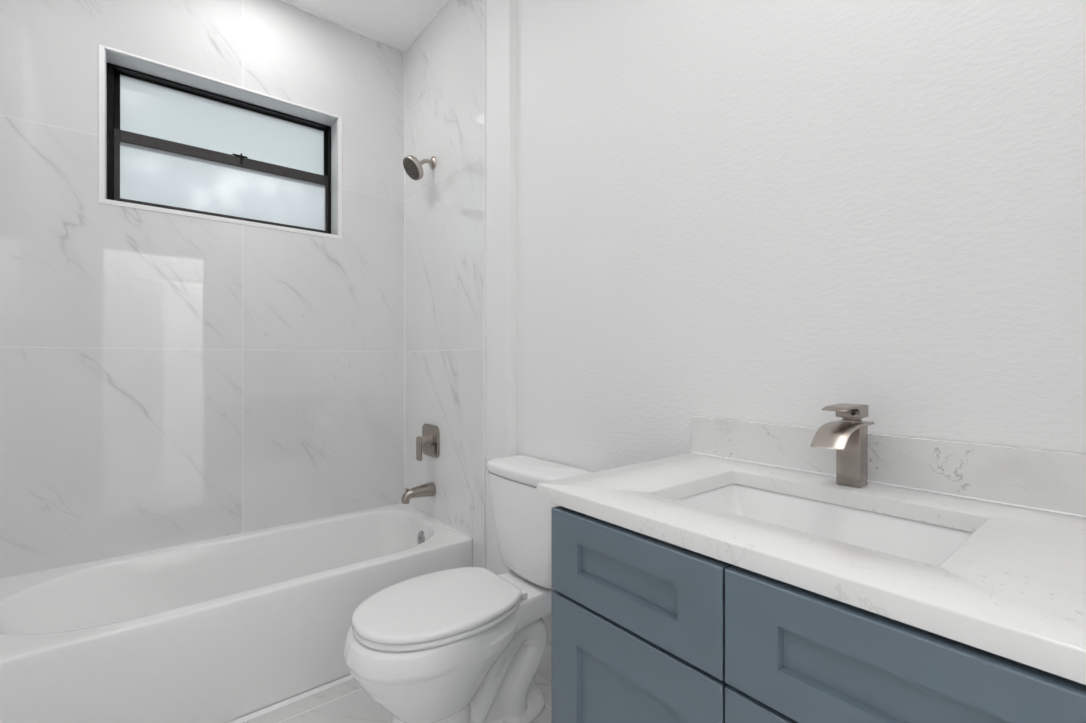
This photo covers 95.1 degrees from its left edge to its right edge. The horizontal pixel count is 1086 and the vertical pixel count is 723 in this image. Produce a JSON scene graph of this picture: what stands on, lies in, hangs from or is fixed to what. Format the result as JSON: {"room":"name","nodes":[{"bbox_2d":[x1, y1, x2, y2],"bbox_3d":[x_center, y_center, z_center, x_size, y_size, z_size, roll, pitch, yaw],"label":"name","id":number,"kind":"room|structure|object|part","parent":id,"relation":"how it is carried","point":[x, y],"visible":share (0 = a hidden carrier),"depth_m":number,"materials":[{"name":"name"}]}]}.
{"room":"bathroom","nodes":[
{"label":"bathroom","id":0,"kind":"room"},
{"bbox_2d":[0,0,403,578],"bbox_3d":[-1.395,-0.261,2.334,1.850,2.844,0.250,0,0,-39],"label":"wall","id":1,"kind":"structure","parent":0,"point":[167,380],"depth_m":2.08,"materials":[{"name":"tile"}]},
{"bbox_2d":[99,45,341,238],"bbox_3d":[-1.422,-0.917,2.278,0.909,0.612,0.203,0,0,-39],"label":"window","id":2,"kind":"structure","parent":1,"relation":"in","point":[173,140],"depth_m":2.25,"materials":[{"name":"white glass"}]},
{"bbox_3d":[-1.456,-1.054,2.328,0.840,0.298,0.022,0,0,-39],"label":"sash","id":3,"kind":"part","parent":2,"relation":"part of","materials":[{"name":"black metal"}]},
{"bbox_3d":[-1.440,-0.803,2.308,0.840,0.304,0.026,0,0,-39],"label":"sash","id":4,"kind":"part","parent":2,"relation":"part of","materials":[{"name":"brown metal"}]},
{"bbox_3d":[-1.453,-1.072,2.330,0.811,0.254,0.006,0,0,-39],"label":"pane","id":5,"kind":"part","parent":2,"relation":"part of","materials":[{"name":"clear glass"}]},
{"bbox_3d":[-1.437,-0.791,2.310,0.811,0.240,0.006,0,0,-39],"label":"pane","id":6,"kind":"part","parent":2,"relation":"part of","materials":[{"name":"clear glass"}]},
{"bbox_2d":[279,0,449,492],"bbox_3d":[-1.102,-0.460,1.901,1.555,2.446,0.792,0,0,-39],"label":"trim","id":7,"kind":"structure","parent":1,"relation":"attached to","point":[445,4],"depth_m":2.69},
{"bbox_2d":[283,0,447,50],"bbox_3d":[0.202,-1.758,0.023,3.200,0.150,5.850,0,0,-39],"label":"ceiling","id":8,"kind":"structure","parent":0,"point":[396,23],"depth_m":2.41,"materials":[{"name":"paint"}]},
{"bbox_2d":[243,672,550,722],"bbox_3d":[0.202,1.236,0.023,3.200,0.150,5.850,0,0,-39],"label":"floor","id":9,"kind":"structure","parent":0,"point":[345,702],"depth_m":1.66,"materials":[{"name":"tile"}]},
{"bbox_2d":[0,503,471,722],"bbox_3d":[-1.122,0.963,1.932,1.546,0.396,0.716,0,0,-39],"label":"bathtub","id":10,"kind":"object","parent":9,"relation":"on","point":[242,627],"visible":0.78,"depth_m":1.70,"materials":[{"name":"white ceramic"}]},
{"bbox_3d":[-0.579,0.843,2.372,0.028,0.069,0.068,0,0,-39],"label":"overflow plate","id":11,"kind":"part","parent":10,"relation":"part of","materials":[{"name":"silver metal"}]},
{"bbox_2d":[343,455,591,722],"bbox_3d":[-0.244,0.762,1.559,0.724,0.798,0.438,0,0,-39],"label":"toilet","id":12,"kind":"object","parent":9,"relation":"on","point":[464,644],"visible":0.98,"depth_m":1.49,"materials":[{"name":"white ceramic"}]},
{"bbox_3d":[-0.321,0.723,1.496,0.484,0.022,0.378,0,0,-39],"label":"lid","id":13,"kind":"part","parent":12,"relation":"part of","materials":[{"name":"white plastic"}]},
{"bbox_3d":[-0.321,0.745,1.496,0.482,0.018,0.376,0,0,-39],"label":"seat","id":14,"kind":"part","parent":12,"relation":"part of","materials":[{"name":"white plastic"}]},
{"bbox_3d":[-0.250,0.959,1.554,0.710,0.405,0.378,0,0,-39],"label":"bowl","id":15,"kind":"part","parent":12,"relation":"part of","materials":[{"name":"white ceramic"}]},
{"bbox_3d":[-0.032,0.573,1.732,0.176,0.344,0.429,0,0,-39],"label":"tank","id":16,"kind":"part","parent":12,"relation":"part of","materials":[{"name":"white ceramic"}]},
{"bbox_3d":[-0.034,0.382,1.731,0.180,0.038,0.438,0,0,-39],"label":"tank lid","id":17,"kind":"part","parent":12,"relation":"part of","materials":[{"name":"white ceramic"}]},
{"bbox_2d":[551,506,1085,722],"bbox_3d":[0.459,0.719,0.848,0.555,0.885,0.722,0,0,-39],"label":"vanity cabinet","id":18,"kind":"object","parent":9,"relation":"on","point":[645,629],"visible":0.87,"depth_m":0.66,"materials":[{"name":"blue wood"}]},
{"bbox_3d":[0.137,0.748,0.819,0.020,0.616,0.359,0,0,-39],"label":"door","id":19,"kind":"part","parent":18,"relation":"part of","materials":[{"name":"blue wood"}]},
{"bbox_3d":[0.137,0.357,0.819,0.020,0.154,0.359,0,0,-39],"label":"drawer","id":20,"kind":"part","parent":18,"relation":"part of","materials":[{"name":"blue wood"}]},
{"bbox_3d":[0.366,0.748,0.538,0.020,0.616,0.360,0,0,-39],"label":"door","id":21,"kind":"part","parent":18,"relation":"part of","materials":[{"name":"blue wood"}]},
{"bbox_2d":[537,453,1085,684],"bbox_3d":[0.457,0.259,0.855,0.549,0.029,0.816,0,0,-39],"label":"countertop","id":22,"kind":"structure","parent":18,"relation":"on","point":[1015,589],"depth_m":0.65,"materials":[{"name":"white stone"}]},
{"bbox_2d":[677,484,973,565],"bbox_3d":[0.449,0.344,0.853,0.344,0.138,0.480,0,0,-39],"label":"sink","id":23,"kind":"object","parent":22,"relation":"in","point":[927,543],"visible":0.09,"depth_m":0.94,"materials":[{"name":"white ceramic"}]},
{"bbox_2d":[810,403,873,487],"bbox_3d":[0.576,0.164,0.954,0.154,0.160,0.057,0,0,-39],"label":"faucet","id":24,"kind":"object","parent":22,"relation":"on","point":[848,436],"visible":1,"depth_m":0.96,"materials":[{"name":"silver metal"}]},
{"bbox_3d":[0.576,0.139,0.954,0.154,0.040,0.057,0,0,-39],"label":"spout","id":25,"kind":"part","parent":24,"relation":"part of","materials":[{"name":"silver metal"}]},
{"bbox_3d":[0.585,0.097,0.961,0.114,0.026,0.044,0,0,-39],"label":"lever handle","id":26,"kind":"part","parent":24,"relation":"part of","materials":[{"name":"silver metal"}]},
{"bbox_3d":[0.366,0.357,0.538,0.020,0.154,0.360,0,0,-39],"label":"drawer","id":27,"kind":"part","parent":18,"relation":"part of","materials":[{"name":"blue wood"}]},
{"bbox_2d":[486,0,1085,643],"bbox_3d":[0.271,-0.261,1.609,0.187,2.844,2.980,0,0,-39],"label":"wall","id":28,"kind":"structure","parent":0,"point":[766,211],"depth_m":1.17,"materials":[{"name":"white paint"}]},
{"bbox_2d":[405,0,482,567],"bbox_3d":[-0.497,-0.261,2.395,0.008,2.844,0.791,0,0,-39],"label":"tile panel","id":29,"kind":"object","parent":28,"relation":"attached to","point":[444,64],"visible":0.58,"depth_m":2.34,"materials":[{"name":"tile"}]},
{"bbox_2d":[402,482,435,503],"bbox_3d":[-0.603,0.633,2.392,0.160,0.078,0.068,0,0,-39],"label":"tub spout","id":30,"kind":"object","parent":29,"relation":"attached to","point":[429,489],"visible":1,"depth_m":2.38,"materials":[{"name":"silver metal"}]},
{"bbox_2d":[403,155,435,180],"bbox_3d":[-0.595,-0.938,2.390,0.149,0.134,0.117,0,0,-39],"label":"shower","id":31,"kind":"object","parent":29,"relation":"attached to","point":[413,168],"visible":1,"depth_m":2.36,"materials":[{"name":"silver metal"}]},
{"bbox_3d":[-0.627,-0.915,2.363,0.064,0.085,0.105,0,0,-39],"label":"plate","id":32,"kind":"part","parent":31,"relation":"part of","materials":[{"name":"grey metal"}]},
{"bbox_3d":[-0.570,-0.963,2.412,0.080,0.045,0.021,0,0,-39],"label":"arm","id":33,"kind":"part","parent":31,"relation":"part of","materials":[{"name":"silver metal"}]},
{"bbox_2d":[416,424,439,460],"bbox_3d":[-0.581,0.395,2.430,0.076,0.165,0.172,0,0,-39],"label":"shower valve","id":34,"kind":"object","parent":29,"relation":"attached to","point":[429,442],"visible":1,"depth_m":2.41,"materials":[{"name":"silver metal"}]},
{"bbox_3d":[-0.599,0.420,2.402,0.012,0.114,0.043,0,0,-39],"label":"lever","id":35,"kind":"part","parent":34,"relation":"part of","materials":[{"name":"silver metal"}]},
{"bbox_2d":[483,0,485,567],"bbox_3d":[-0.245,-0.261,2.086,0.009,2.844,0.007,0,0,-39],"label":"trim","id":36,"kind":"structure","parent":28,"relation":"attached to","point":[484,1],"depth_m":2.08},
{"bbox_2d":[537,642,550,681],"bbox_3d":[0.167,1.096,1.636,0.014,0.130,0.873,0,0,-39],"label":"baseboard","id":37,"kind":"structure","parent":28,"relation":"attached to","point":[544,669],"depth_m":1.81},
{"bbox_2d":[692,416,1085,517],"bbox_3d":[0.662,0.195,1.020,0.022,0.097,0.812,0,0,-39],"label":"backsplash","id":38,"kind":"structure","parent":28,"relation":"attached to","point":[1038,479],"depth_m":0.93,"materials":[{"name":"white stone"}]}
]}

